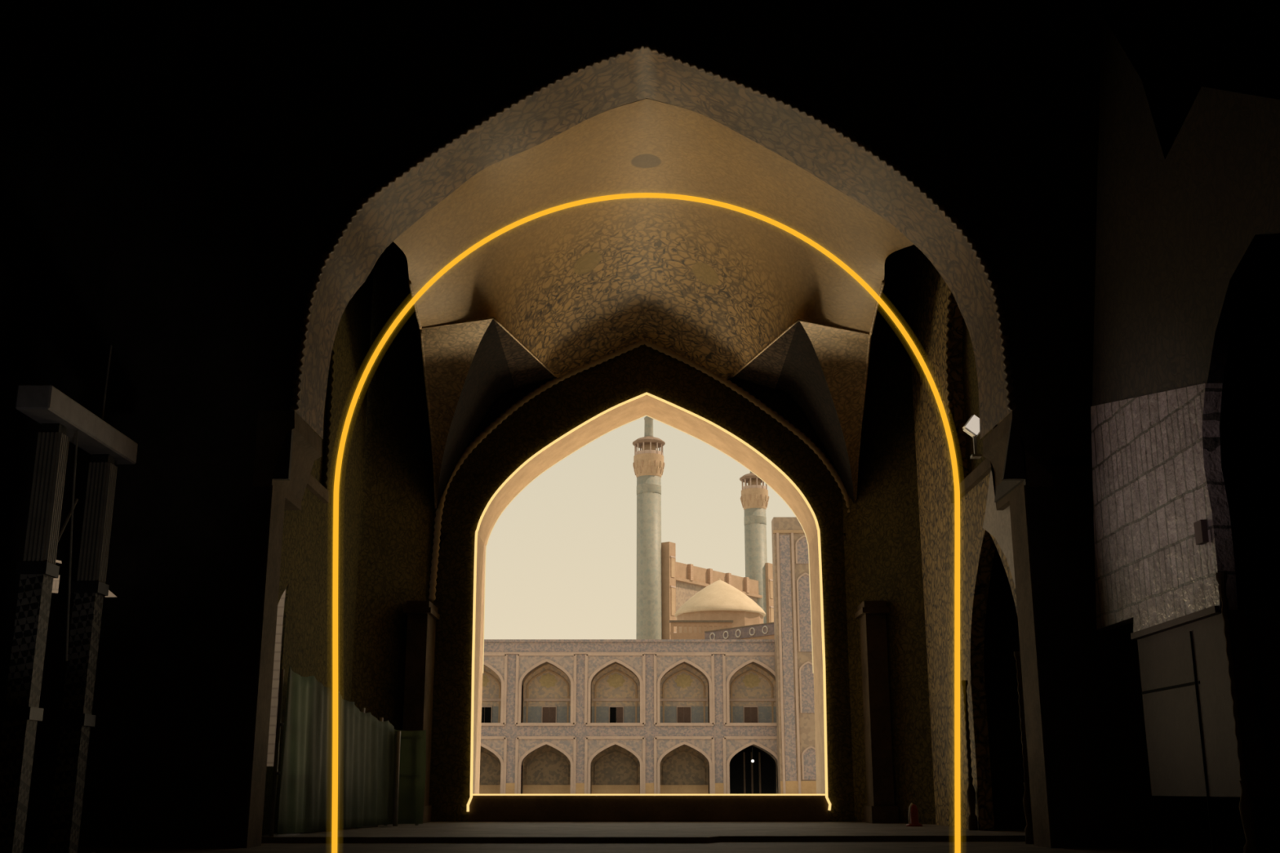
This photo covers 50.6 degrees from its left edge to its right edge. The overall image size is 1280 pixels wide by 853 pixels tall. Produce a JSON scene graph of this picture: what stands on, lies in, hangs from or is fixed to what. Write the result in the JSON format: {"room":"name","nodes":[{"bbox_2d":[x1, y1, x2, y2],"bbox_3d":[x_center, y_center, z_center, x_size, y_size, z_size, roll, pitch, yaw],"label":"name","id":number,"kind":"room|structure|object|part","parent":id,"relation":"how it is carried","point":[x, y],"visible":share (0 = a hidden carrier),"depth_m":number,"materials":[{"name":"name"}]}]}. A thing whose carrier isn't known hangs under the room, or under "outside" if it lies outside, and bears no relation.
{"room":"mosque","nodes":[
{"label":"mosque","id":0,"kind":"room"},
{"bbox_2d":[52,560,285,766],"bbox_3d":[-10.200,4.310,25.344,7.600,6.800,0.400,0,-15,0],"label":"wall","id":1,"kind":"structure","parent":0,"point":[273,710],"depth_m":25.07,"materials":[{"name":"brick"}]},
{"bbox_2d":[262,266,373,835],"bbox_3d":[-6.020,-0.016,25.227,0.040,14.700,8.450,0,-15,0],"label":"wall","id":2,"kind":"structure","parent":0,"point":[306,568],"depth_m":26.29,"materials":[{"name":"tile"}]},
{"bbox_2d":[304,380,328,484],"bbox_3d":[-6.170,-1.484,24.764,0.260,5.900,3.900,0,-15,0],"label":"trim","id":3,"kind":"structure","parent":2,"relation":"attached to","point":[317,469],"depth_m":25.59,"materials":[{"name":"tile"}]},
{"bbox_2d":[306,474,329,502],"bbox_3d":[-6.000,0.914,24.074,0.200,0.210,3.400,0,-15,0],"label":"trim","id":4,"kind":"structure","parent":2,"relation":"attached to","point":[313,485],"depth_m":24.87,"materials":[{"name":"stone"}]},
{"bbox_2d":[321,342,334,489],"bbox_3d":[-5.980,-1.472,24.762,0.130,4.776,3.232,0,-15,0],"label":"trim","id":5,"kind":"structure","parent":2,"relation":"attached to","point":[326,460],"depth_m":25.97,"materials":[{"name":"tile"}]},
{"bbox_2d":[351,241,435,730],"bbox_3d":[-5.555,1.447,30.530,0.300,14.600,3.473,-9,-17,29],"label":"wall","id":6,"kind":"structure","parent":0,"point":[397,522],"depth_m":30.32,"materials":[{"name":"tile"}]},
{"bbox_2d":[402,600,439,823],"bbox_3d":[-4.875,6.262,29.714,0.600,4.713,1.350,0,-15,0],"label":"trim","id":7,"kind":"structure","parent":6,"relation":"attached to","point":[422,615],"depth_m":29.55,"materials":[{"name":"stone"}]},
{"bbox_2d":[422,319,492,506],"bbox_3d":[-4.461,-0.204,29.112,1.321,2.896,5.304,5,-16,-19],"label":"trim","id":8,"kind":"structure","parent":6,"relation":"attached to","point":[450,350],"depth_m":28.60,"materials":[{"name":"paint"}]},
{"bbox_2d":[436,319,515,508],"bbox_3d":[-3.829,-0.130,29.391,1.748,2.896,5.140,0,-15,0],"label":"trim","id":9,"kind":"structure","parent":6,"relation":"attached to","point":[489,378],"depth_m":30.34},
{"bbox_2d":[408,280,556,508],"bbox_3d":[-3.358,-0.524,28.497,2.791,3.222,6.898,0,-15,0],"label":"trim","id":10,"kind":"structure","parent":6,"relation":"attached to","point":[409,281],"depth_m":28.43,"materials":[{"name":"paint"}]},
{"bbox_2d":[434,320,555,546],"bbox_3d":[-3.090,-1.177,29.685,4.236,7.008,5.170,0,-15,0],"label":"trim","id":11,"kind":"structure","parent":6,"relation":"attached to","point":[527,374],"depth_m":31.42,"materials":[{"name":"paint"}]},
{"bbox_2d":[428,339,849,599],"bbox_3d":[0.110,0.922,31.679,9.869,6.280,0.174,0,-15,0],"label":"trim","id":12,"kind":"structure","parent":6,"relation":"attached to","point":[437,533],"depth_m":31.90,"materials":[{"name":"stone"}]},
{"bbox_2d":[0,0,1279,848],"bbox_3d":[0.000,-4.534,21.953,28.000,22.450,0.100,0,-15,0],"label":"wall","id":13,"kind":"structure","parent":0,"point":[176,176],"depth_m":21.46,"materials":[{"name":"stone"}]},
{"bbox_2d":[244,485,284,848],"bbox_3d":[-5.565,3.517,20.148,0.030,5.240,0.750,0,-15,0],"label":"trim","id":14,"kind":"structure","parent":13,"relation":"attached to","point":[277,500],"depth_m":20.04,"materials":[{"name":"stone"}]},
{"bbox_2d":[288,40,1017,411],"bbox_3d":[0.202,-3.310,21.562,11.143,6.337,0.156,0,-15,0],"label":"trim","id":15,"kind":"structure","parent":13,"relation":"attached to","point":[1009,380],"depth_m":21.72,"materials":[{"name":"paint"}]},
{"bbox_2d":[296,46,1011,439],"bbox_3d":[0.204,-3.050,22.438,10.999,6.282,1.800,0,-15,0],"label":"arch","id":16,"kind":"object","parent":13,"relation":"attached to","point":[810,144],"depth_m":22.68,"materials":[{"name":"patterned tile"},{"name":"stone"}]},
{"bbox_2d":[1008,485,1053,848],"bbox_3d":[5.815,3.530,20.196,0.030,5.240,0.850,0,-15,0],"label":"trim","id":17,"kind":"structure","parent":13,"relation":"attached to","point":[1029,660],"depth_m":20.10,"materials":[{"name":"stone"}]},
{"bbox_2d":[428,344,854,822],"bbox_3d":[1.300,1.502,31.709,16.400,15.100,0.060,0,-15,0],"label":"archway","id":18,"kind":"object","parent":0,"point":[571,402],"depth_m":31.57,"materials":[{"name":"tile"}]},
{"bbox_2d":[466,392,831,812],"bbox_3d":[0.193,3.828,31.013,8.037,9.618,0.090,0,-15,0],"label":"led strip","id":19,"kind":"object","parent":18,"relation":"attached to","point":[519,468],"visible":1,"depth_m":30.87,"materials":[{"name":"plastic"}]},
{"bbox_2d":[261,822,1025,843],"bbox_3d":[0.000,8.024,26.373,19.000,0.450,11.700,0,-15,0],"label":"floor","id":20,"kind":"structure","parent":0,"point":[430,832],"depth_m":23.07,"materials":[{"name":"stone"}]},
{"bbox_2d":[268,665,426,836],"bbox_3d":[-5.305,5.922,24.441,0.719,2.620,6.494,-3,-15,11],"label":"curtain","id":21,"kind":"object","parent":20,"relation":"on","point":[381,767],"visible":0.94,"depth_m":24.03,"materials":[{"name":"green fabric"}]},
{"bbox_2d":[906,803,922,826],"bbox_3d":[5.347,7.581,26.440,0.320,0.441,0.320,0,-15,0],"label":"post","id":22,"kind":"object","parent":20,"relation":"on","point":[913,815],"visible":1,"depth_m":26.36,"materials":[{"name":"red paint"}]},
{"bbox_2d":[960,680,977,831],"bbox_3d":[5.910,5.893,24.326,0.160,2.616,0.156,0,-15,0],"label":"colonette","id":23,"kind":"object","parent":20,"relation":"on","point":[972,819],"visible":1,"depth_m":24.20,"materials":[{"name":"stone"}]},
{"bbox_2d":[966,777,977,831],"bbox_3d":[5.910,6.722,24.105,0.160,0.900,0.156,0,-15,0],"label":"vase","id":24,"kind":"object","parent":23,"relation":"on","point":[972,819],"depth_m":24.05,"materials":[{"name":"stone"}]},
{"bbox_2d":[469,395,825,795],"bbox_3d":[1.300,1.746,32.628,16.400,15.100,1.840,0,-15,0],"label":"wall","id":25,"kind":"structure","parent":0,"point":[646,405],"depth_m":32.50,"materials":[{"name":"brick"}]},
{"bbox_2d":[482,414,813,673],"bbox_3d":[0.184,2.808,33.307,7.994,6.442,0.035,0,-15,0],"label":"led strip","id":26,"kind":"object","parent":25,"relation":"attached to","point":[646,415],"visible":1,"depth_m":33.52,"materials":[{"name":"plastic"}]},
{"bbox_2d":[468,795,828,822],"bbox_3d":[0.184,8.530,30.187,7.910,0.573,0.770,0,-15,0],"label":"step","id":27,"kind":"structure","parent":25,"relation":"attached to","point":[482,808],"depth_m":29.81,"materials":[{"name":"stone"}]},
{"bbox_2d":[596,97,702,115],"bbox_3d":[1.300,-6.714,29.415,16.400,0.400,12.400,0,-15,0],"label":"ceiling","id":28,"kind":"structure","parent":0,"point":[645,98],"depth_m":28.46,"materials":[{"name":"stone"}]},
{"bbox_2d":[22,841,1279,852],"bbox_3d":[0.000,2.963,7.076,28.000,0.410,31.200,0,-15,0],"label":"floor","id":29,"kind":"structure","parent":0,"point":[837,846],"depth_m":19.02,"materials":[{"name":"stone"}]},
{"bbox_2d":[0,345,137,852],"bbox_3d":[-7.050,1.891,16.467,0.600,6.490,2.800,0,-15,0],"label":"scaffold tower","id":30,"kind":"object","parent":29,"relation":"on","point":[63,420],"visible":1,"depth_m":16.18,"materials":[{"name":"grey metal"}]},
{"bbox_2d":[331,192,960,852],"bbox_3d":[0.061,0.801,12.204,5.771,6.406,0.400,0,-15,0],"label":"light","id":31,"kind":"object","parent":29,"relation":"on","point":[339,462],"visible":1,"depth_m":12.37,"materials":[{"name":"metal"}]},
{"bbox_2d":[1013,651,1033,844],"bbox_3d":[5.910,4.919,20.829,0.160,2.880,0.156,0,-15,0],"label":"colonette","id":32,"kind":"object","parent":29,"relation":"on","point":[1026,799],"visible":0.95,"depth_m":20.73,"materials":[{"name":"stone"}]},
{"bbox_2d":[1022,782,1033,844],"bbox_3d":[5.910,5.876,20.574,0.160,0.900,0.156,0,-15,0],"label":"vase","id":33,"kind":"object","parent":32,"relation":"on","point":[1026,799],"depth_m":20.52,"materials":[{"name":"stone"}]},
{"bbox_3d":[6.410,3.121,14.534,0.160,3.120,0.156,0,-15,0],"label":"colonette","id":34,"kind":"object","parent":29,"relation":"on","visible":0},
{"bbox_2d":[1239,781,1260,852],"bbox_3d":[6.410,4.194,14.249,0.160,0.900,0.156,0,-15,0],"label":"vase","id":35,"kind":"object","parent":34,"relation":"on","point":[1246,806],"depth_m":14.22,"materials":[{"name":"stone"}]},
{"bbox_2d":[393,98,913,380],"bbox_3d":[0.169,-3.253,28.116,9.260,2.962,9.030,0,-15,0],"label":"ceiling","id":36,"kind":"structure","parent":0,"point":[712,286],"depth_m":27.12,"materials":[{"name":"paint"}]},
{"bbox_2d":[295,411,1023,502],"bbox_3d":[3.300,-4.309,22.799,21.400,22.450,1.650,0,-15,0],"label":"wall","id":37,"kind":"structure","parent":0,"point":[1006,486],"depth_m":21.61,"materials":[{"name":"stone"}]},
{"bbox_2d":[252,410,321,510],"bbox_3d":[-5.562,0.564,21.482,0.575,1.194,1.830,0,-15,0],"label":"trim","id":38,"kind":"structure","parent":37,"relation":"attached to","point":[273,426],"depth_m":20.75,"materials":[{"name":"stone"}]},
{"bbox_2d":[842,248,936,824],"bbox_3d":[5.555,1.447,30.530,0.300,14.600,3.473,9,-17,-29],"label":"wall","id":39,"kind":"structure","parent":0,"point":[882,553],"depth_m":30.05,"materials":[{"name":"tile"}]},
{"bbox_2d":[728,322,845,537],"bbox_3d":[3.366,-1.177,29.685,4.237,7.008,5.170,0,-15,0],"label":"trim","id":40,"kind":"structure","parent":39,"relation":"attached to","point":[759,378],"depth_m":31.91,"materials":[{"name":"paint"}]},
{"bbox_2d":[731,279,885,500],"bbox_3d":[3.592,-0.527,28.484,2.846,3.222,6.927,0,-15,0],"label":"trim","id":41,"kind":"structure","parent":39,"relation":"attached to","point":[870,333],"depth_m":28.31,"materials":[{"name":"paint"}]},
{"bbox_2d":[774,321,854,504],"bbox_3d":[4.080,-0.109,29.386,1.770,2.853,5.140,0,-15,0],"label":"trim","id":42,"kind":"structure","parent":39,"relation":"attached to","point":[802,379],"depth_m":30.36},
{"bbox_2d":[800,321,868,502],"bbox_3d":[4.703,-0.183,29.107,1.303,2.853,5.312,-5,-16,19],"label":"trim","id":43,"kind":"structure","parent":39,"relation":"attached to","point":[842,354],"depth_m":28.66,"materials":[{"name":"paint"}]},
{"bbox_2d":[854,600,898,823],"bbox_3d":[5.168,6.262,29.714,0.600,4.713,1.350,0,-15,0],"label":"column","id":44,"kind":"structure","parent":39,"relation":"attached to","point":[880,808],"depth_m":29.23,"materials":[{"name":"stone"}]},
{"bbox_2d":[904,244,1017,831],"bbox_3d":[6.125,0.081,25.589,0.250,14.700,7.700,0,-15,0],"label":"wall","id":45,"kind":"structure","parent":0,"point":[927,291],"depth_m":26.43,"materials":[{"name":"tile"}]},
{"bbox_2d":[945,288,996,489],"bbox_3d":[5.980,-1.472,24.762,0.130,4.776,3.232,0,-15,0],"label":"trim","id":46,"kind":"structure","parent":45,"relation":"attached to","point":[948,326],"depth_m":26.12,"materials":[{"name":"tile"}]},
{"bbox_2d":[950,458,991,502],"bbox_3d":[6.000,0.914,24.074,0.200,0.210,3.400,0,-15,0],"label":"trim","id":47,"kind":"structure","parent":45,"relation":"attached to","point":[982,470],"depth_m":23.98,"materials":[{"name":"stone"}]},
{"bbox_2d":[962,414,982,458],"bbox_3d":[5.718,0.172,23.120,0.368,0.734,0.225,0,-15,0],"label":"floodlight","id":48,"kind":"object","parent":47,"relation":"on","point":[971,427],"visible":0.84,"depth_m":23.07,"materials":[{"name":"white metal"}]},
{"bbox_2d":[962,318,991,474],"bbox_3d":[6.375,-1.508,24.770,0.250,5.850,3.900,0,-15,0],"label":"trim","id":49,"kind":"structure","parent":45,"relation":"attached to","point":[971,390],"depth_m":25.63,"materials":[{"name":"tile"}]},
{"bbox_2d":[982,470,1015,586],"bbox_3d":[5.982,2.210,22.259,0.045,3.219,2.280,0,-15,0],"label":"trim","id":50,"kind":"structure","parent":45,"relation":"attached to","point":[997,523],"depth_m":22.44,"materials":[{"name":"stone"}]},
{"bbox_2d":[982,410,1053,510],"bbox_3d":[5.959,0.564,21.482,0.550,1.194,1.830,0,-15,0],"label":"trim","id":51,"kind":"structure","parent":45,"relation":"attached to","point":[994,444],"depth_m":21.25,"materials":[{"name":"stone"}]},
{"bbox_2d":[984,405,1279,830],"bbox_3d":[7.925,4.075,24.268,3.350,6.700,9.000,0,-15,0],"label":"wall","id":52,"kind":"structure","parent":0,"point":[1002,639],"depth_m":24.85,"materials":[{"name":"stone"}]},
{"bbox_2d":[1090,13,1279,632],"bbox_3d":[6.600,-1.930,16.976,0.200,8.668,6.919,0,-15,0],"label":"wall","id":53,"kind":"structure","parent":0,"point":[1183,224],"depth_m":16.81,"materials":[{"name":"stone"}]},
{"bbox_2d":[1193,520,1244,545],"bbox_3d":[6.665,1.220,15.597,0.470,0.260,0.200,0,-15,0],"label":"trim","id":54,"kind":"structure","parent":53,"relation":"attached to","point":[1201,531],"depth_m":15.51,"materials":[{"name":"stone"}]},
{"bbox_2d":[1137,609,1279,797],"bbox_3d":[7.125,3.389,16.244,1.150,2.029,2.798,0,-15,0],"label":"wall","id":55,"kind":"structure","parent":0,"point":[1174,746],"depth_m":15.46,"materials":[{"name":"stone"}]},
{"bbox_2d":[1130,605,1222,639],"bbox_3d":[6.500,2.405,16.492,0.100,0.098,2.696,0,-15,0],"label":"trim","id":56,"kind":"structure","parent":55,"relation":"attached to","point":[1213,611],"depth_m":16.27,"materials":[{"name":"stone"}]},
{"bbox_2d":[1141,631,1216,852],"bbox_3d":[6.550,3.920,16.575,0.035,2.626,1.896,0,-15,0],"label":"trim","id":57,"kind":"structure","parent":55,"relation":"attached to","point":[1195,682],"depth_m":15.82,"materials":[{"name":"black metal"}]},
{"bbox_3d":[0.000,18.255,64.681,120.000,0.470,67.600,0,-15,0],"label":"floor","id":58,"kind":"structure","parent":0,"visible":0},
{"bbox_2d":[479,639,777,794],"bbox_3d":[1.000,22.168,101.952,66.000,11.269,8.750,0,-15,0],"label":"building","id":59,"kind":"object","parent":58,"relation":"on","point":[559,716],"visible":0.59,"depth_m":98.79,"materials":[{"name":"tile"}]},
{"bbox_3d":[-11.679,21.270,99.475,0.465,1.262,0.100,0,-15,0],"label":"door","id":60,"kind":"part","parent":59,"relation":"part of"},
{"bbox_3d":[-11.431,21.235,99.557,1.100,1.372,0.120,0,-15,0],"label":"door frame","id":61,"kind":"part","parent":59,"relation":"part of","materials":[{"name":"wood"}]},
{"bbox_3d":[-11.184,21.270,99.475,0.465,1.262,0.100,0,-15,0],"label":"door","id":62,"kind":"part","parent":59,"relation":"part of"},
{"bbox_3d":[-11.725,24.843,98.639,3.074,2.306,0.080,0,-15,0],"label":"moulding","id":63,"kind":"part","parent":59,"relation":"part of","materials":[{"name":"tile"}]},
{"bbox_3d":[-11.856,19.977,99.933,3.114,3.998,0.080,0,-15,0],"label":"moulding","id":64,"kind":"part","parent":59,"relation":"part of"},
{"bbox_3d":[-11.725,24.476,96.879,3.934,3.761,0.130,0,-15,0],"label":"arch moulding","id":65,"kind":"part","parent":59,"relation":"part of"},
{"bbox_3d":[-11.749,24.420,96.956,4.155,4.148,0.050,0,-15,0],"label":"spandrel panel","id":66,"kind":"part","parent":59,"relation":"part of","materials":[{"name":"grey tile"}]},
{"bbox_3d":[-11.880,19.090,98.374,4.201,5.005,0.050,0,-15,0],"label":"spandrel panel","id":67,"kind":"part","parent":59,"relation":"part of","materials":[{"name":"grey tile"}]},
{"bbox_3d":[-11.856,19.211,98.279,3.974,4.628,0.130,0,-15,0],"label":"arch moulding","id":68,"kind":"part","parent":59,"relation":"part of","materials":[{"name":"beige stone"}]},
{"bbox_3d":[-6.734,24.476,96.879,3.934,3.761,0.130,0,-15,0],"label":"arch moulding","id":69,"kind":"part","parent":59,"relation":"part of","materials":[{"name":"beige stone"}]},
{"bbox_3d":[-6.758,24.420,96.956,4.155,4.148,0.050,0,-15,0],"label":"spandrel panel","id":70,"kind":"part","parent":59,"relation":"part of","materials":[{"name":"grey tile"}]},
{"bbox_3d":[-6.833,19.090,98.374,4.201,5.005,0.050,0,-15,0],"label":"spandrel panel","id":71,"kind":"part","parent":59,"relation":"part of","materials":[{"name":"grey tile"}]},
{"bbox_3d":[-6.928,21.270,99.475,0.465,1.262,0.100,0,-15,0],"label":"door","id":72,"kind":"part","parent":59,"relation":"part of","materials":[{"name":"brown wood"}]},
{"bbox_3d":[-6.809,19.211,98.279,3.974,4.628,0.130,0,-15,0],"label":"arch moulding","id":73,"kind":"part","parent":59,"relation":"part of","materials":[{"name":"beige stone"}]},
{"bbox_3d":[-6.734,24.843,98.639,3.074,2.306,0.080,0,-15,0],"label":"moulding","id":74,"kind":"part","parent":59,"relation":"part of","materials":[{"name":"tile"}]},
{"bbox_3d":[-6.809,19.977,99.933,3.114,3.998,0.080,0,-15,0],"label":"moulding","id":75,"kind":"part","parent":59,"relation":"part of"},
{"bbox_3d":[-6.680,21.235,99.557,1.100,1.372,0.120,0,-15,0],"label":"door frame","id":76,"kind":"part","parent":59,"relation":"part of","materials":[{"name":"beige wood"}]},
{"bbox_3d":[-6.433,21.270,99.475,0.465,1.262,0.100,0,-15,0],"label":"door","id":77,"kind":"part","parent":59,"relation":"part of","materials":[{"name":"brown wood"}]},
{"bbox_3d":[-1.984,21.270,99.475,0.465,1.262,0.100,0,-15,0],"label":"door","id":78,"kind":"part","parent":59,"relation":"part of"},
{"bbox_3d":[-1.791,24.420,96.956,4.155,4.148,0.050,0,-15,0],"label":"spandrel panel","id":79,"kind":"part","parent":59,"relation":"part of","materials":[{"name":"grey tile"}]},
{"bbox_3d":[-1.811,19.090,98.374,4.201,5.005,0.050,0,-15,0],"label":"spandrel panel","id":80,"kind":"part","parent":59,"relation":"part of","materials":[{"name":"grey tile"}]},
{"bbox_3d":[-1.767,24.476,96.879,3.934,3.761,0.130,0,-15,0],"label":"arch moulding","id":81,"kind":"part","parent":59,"relation":"part of","materials":[{"name":"beige stone"}]},
{"bbox_3d":[-1.787,19.211,98.279,3.974,4.628,0.130,0,-15,0],"label":"arch moulding","id":82,"kind":"part","parent":59,"relation":"part of","materials":[{"name":"beige stone"}]},
{"bbox_3d":[-1.767,24.843,98.639,3.074,2.306,0.080,0,-15,0],"label":"moulding","id":83,"kind":"part","parent":59,"relation":"part of","materials":[{"name":"tile"}]},
{"bbox_3d":[-1.787,19.977,99.933,3.114,3.998,0.080,0,-15,0],"label":"moulding","id":84,"kind":"part","parent":59,"relation":"part of","materials":[{"name":"beige stone"}]},
{"bbox_3d":[-1.736,21.235,99.557,1.100,1.372,0.120,0,-15,0],"label":"door frame","id":85,"kind":"part","parent":59,"relation":"part of","materials":[{"name":"wood"}]},
{"bbox_3d":[-1.489,21.270,99.475,0.465,1.262,0.100,0,-15,0],"label":"door","id":86,"kind":"part","parent":59,"relation":"part of","materials":[{"name":"brown wood"}]},
{"bbox_3d":[1.000,15.744,99.372,66.000,0.180,0.440,0,-15,0],"label":"cornice","id":87,"kind":"part","parent":59,"relation":"part of","materials":[{"name":"stone"}]},
{"bbox_3d":[2.984,21.270,99.475,0.465,1.262,0.100,0,-15,0],"label":"door","id":88,"kind":"part","parent":59,"relation":"part of","materials":[{"name":"brown wood"}]},
{"bbox_3d":[3.176,24.420,96.956,4.155,4.148,0.050,0,-15,0],"label":"spandrel panel","id":89,"kind":"part","parent":59,"relation":"part of","materials":[{"name":"grey tile"}]},
{"bbox_3d":[3.212,19.090,98.374,4.201,5.005,0.050,0,-15,0],"label":"spandrel panel","id":90,"kind":"part","parent":59,"relation":"part of","materials":[{"name":"grey tile"}]},
{"bbox_3d":[3.200,24.843,98.639,3.074,2.306,0.080,0,-15,0],"label":"moulding","id":91,"kind":"part","parent":59,"relation":"part of","materials":[{"name":"tile"}]},
{"bbox_3d":[3.236,19.977,99.933,3.114,3.998,0.080,0,-15,0],"label":"moulding","id":92,"kind":"part","parent":59,"relation":"part of","materials":[{"name":"beige stone"}]},
{"bbox_3d":[3.232,21.235,99.557,1.100,1.372,0.120,0,-15,0],"label":"door frame","id":93,"kind":"part","parent":59,"relation":"part of","materials":[{"name":"wood"}]},
{"bbox_3d":[3.200,24.476,96.879,3.934,3.761,0.130,0,-15,0],"label":"arch moulding","id":94,"kind":"part","parent":59,"relation":"part of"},
{"bbox_3d":[3.236,19.211,98.279,3.974,4.628,0.130,0,-15,0],"label":"arch moulding","id":95,"kind":"part","parent":59,"relation":"part of","materials":[{"name":"beige stone"}]},
{"bbox_3d":[3.479,21.270,99.475,0.465,1.262,0.100,0,-15,0],"label":"door","id":96,"kind":"part","parent":59,"relation":"part of","materials":[{"name":"brown wood"}]},
{"bbox_2d":[704,622,774,639],"bbox_3d":[7.749,16.279,104.555,5.255,1.570,6.576,0,-15,0],"label":"parapet","id":97,"kind":"object","parent":59,"relation":"on","point":[761,631],"visible":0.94,"depth_m":103.88,"materials":[{"name":"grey stone"}]},
{"bbox_3d":[7.672,25.572,99.443,0.120,3.200,0.150,0,-15,0],"label":"door post","id":98,"kind":"part","parent":59,"relation":"part of","materials":[{"name":"brown wood"}]},
{"bbox_3d":[7.904,21.270,99.475,0.465,1.262,0.100,0,-15,0],"label":"door","id":99,"kind":"part","parent":59,"relation":"part of","materials":[{"name":"brown wood"}]},
{"bbox_3d":[8.234,19.090,98.374,4.201,5.005,0.050,0,-15,0],"label":"spandrel panel","id":100,"kind":"part","parent":59,"relation":"part of","materials":[{"name":"grey tile"}]},
{"bbox_3d":[8.151,21.235,99.557,1.100,1.372,0.120,0,-15,0],"label":"door frame","id":101,"kind":"part","parent":59,"relation":"part of","materials":[{"name":"wood"}]},
{"bbox_3d":[8.258,19.211,98.279,3.974,4.628,0.130,0,-15,0],"label":"arch moulding","id":102,"kind":"part","parent":59,"relation":"part of","materials":[{"name":"beige stone"}]},
{"bbox_3d":[8.143,24.420,96.956,4.155,4.148,0.050,0,-15,0],"label":"spandrel panel","id":103,"kind":"part","parent":59,"relation":"part of","materials":[{"name":"grey tile"}]},
{"bbox_3d":[8.167,24.476,96.879,3.934,3.761,0.130,0,-15,0],"label":"arch moulding","id":104,"kind":"part","parent":59,"relation":"part of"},
{"bbox_3d":[8.238,25.572,99.443,0.120,3.200,0.150,0,-15,0],"label":"door post","id":105,"kind":"part","parent":59,"relation":"part of","materials":[{"name":"brown wood"}]},
{"bbox_3d":[8.258,19.977,99.933,3.114,3.998,0.080,0,-15,0],"label":"moulding","id":106,"kind":"part","parent":59,"relation":"part of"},
{"bbox_3d":[8.399,21.270,99.475,0.465,1.262,0.100,0,-15,0],"label":"door","id":107,"kind":"part","parent":59,"relation":"part of","materials":[{"name":"brown wood"}]},
{"bbox_3d":[8.803,25.572,99.443,0.120,3.200,0.150,0,-15,0],"label":"door post","id":108,"kind":"part","parent":59,"relation":"part of","materials":[{"name":"brown wood"}]},
{"bbox_2d":[771,517,816,794],"bbox_3d":[14.367,16.531,97.983,9.150,19.984,1.720,0,-15,0],"label":"pier","id":109,"kind":"object","parent":58,"relation":"on","point":[794,675],"visible":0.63,"depth_m":97.16,"materials":[{"name":"tile"}]},
{"bbox_3d":[12.064,9.011,99.166,1.339,2.094,0.100,0,-15,0],"label":"panel moulding","id":110,"kind":"part","parent":109,"relation":"part of","materials":[{"name":"grey tile"}]},
{"bbox_3d":[12.064,13.423,97.993,1.339,5.708,0.100,0,-15,0],"label":"panel moulding","id":111,"kind":"part","parent":109,"relation":"part of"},
{"bbox_3d":[12.064,9.076,99.175,1.099,1.974,0.050,0,-15,0],"label":"arched panel","id":112,"kind":"part","parent":109,"relation":"part of","materials":[{"name":"tile"}]},
{"bbox_3d":[12.064,13.487,98.001,1.099,5.588,0.050,0,-15,0],"label":"arched panel","id":113,"kind":"part","parent":109,"relation":"part of","materials":[{"name":"tile"}]},
{"bbox_3d":[12.064,18.599,96.616,1.339,3.632,0.100,0,-15,0],"label":"panel moulding","id":114,"kind":"part","parent":109,"relation":"part of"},
{"bbox_3d":[12.064,18.663,96.624,1.099,3.512,0.050,0,-15,0],"label":"arched panel","id":115,"kind":"part","parent":109,"relation":"part of","materials":[{"name":"tile"}]},
{"bbox_3d":[12.064,23.669,95.267,1.339,2.306,0.100,0,-15,0],"label":"panel moulding","id":116,"kind":"part","parent":109,"relation":"part of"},
{"bbox_3d":[12.064,23.733,95.276,1.099,2.186,0.050,0,-15,0],"label":"arched panel","id":117,"kind":"part","parent":109,"relation":"part of","materials":[{"name":"tile"}]},
{"label":"outside","id":118,"kind":"structure","parent":0,"visible":0},
{"bbox_2d":[632,416,665,639],"bbox_3d":[0.870,16.506,130.130,3.240,36.500,3.240,0,-15,0],"label":"minaret","id":119,"kind":"object","parent":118,"point":[648,464],"visible":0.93,"depth_m":130.81,"materials":[{"name":"ceramic"}]},
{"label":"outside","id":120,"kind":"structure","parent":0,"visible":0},
{"bbox_2d":[739,471,768,623],"bbox_3d":[12.620,20.619,145.592,3.240,36.500,3.240,0,-15,0],"label":"minaret","id":121,"kind":"object","parent":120,"point":[754,498],"visible":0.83,"depth_m":147.11,"materials":[{"name":"teal tile"}]},
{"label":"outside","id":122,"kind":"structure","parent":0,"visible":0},
{"bbox_2d":[661,542,773,639],"bbox_3d":[7.796,24.629,136.549,13.311,24.100,17.164,0,-15,0],"label":"wall","id":123,"kind":"structure","parent":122,"point":[680,582],"depth_m":134.04,"materials":[{"name":"brick"}]},
{"bbox_3d":[3.174,16.832,130.188,0.060,2.700,0.600,-10,-18,34],"label":"sunk panel","id":124,"kind":"part","parent":123,"relation":"part of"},
{"bbox_3d":[3.174,13.643,131.036,0.060,1.900,0.600,-10,-18,34],"label":"sunk panel","id":125,"kind":"part","parent":123,"relation":"part of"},
{"bbox_3d":[14.156,17.581,145.840,0.060,1.900,0.600,-10,-18,34],"label":"sunk panel","id":126,"kind":"part","parent":123,"relation":"part of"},
{"bbox_3d":[14.156,20.770,144.992,0.060,2.700,0.600,-10,-18,34],"label":"sunk panel","id":127,"kind":"part","parent":123,"relation":"part of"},
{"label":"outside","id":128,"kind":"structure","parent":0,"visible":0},
{"bbox_2d":[669,620,733,639],"bbox_3d":[4.961,22.390,107.999,5.161,13.750,0.450,0,-15,0],"label":"roof railing","id":129,"kind":"object","parent":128,"point":[728,624],"visible":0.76,"depth_m":109.53,"materials":[{"name":"beige wood"}]},
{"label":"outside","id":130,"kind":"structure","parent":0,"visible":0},
{"bbox_2d":[675,578,765,632],"bbox_3d":[6.970,22.191,116.200,7.900,18.350,7.900,0,-15,0],"label":"dome","id":131,"kind":"object","parent":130,"point":[718,601],"visible":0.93,"depth_m":115.02,"materials":[{"name":"ceramic"}]}
]}

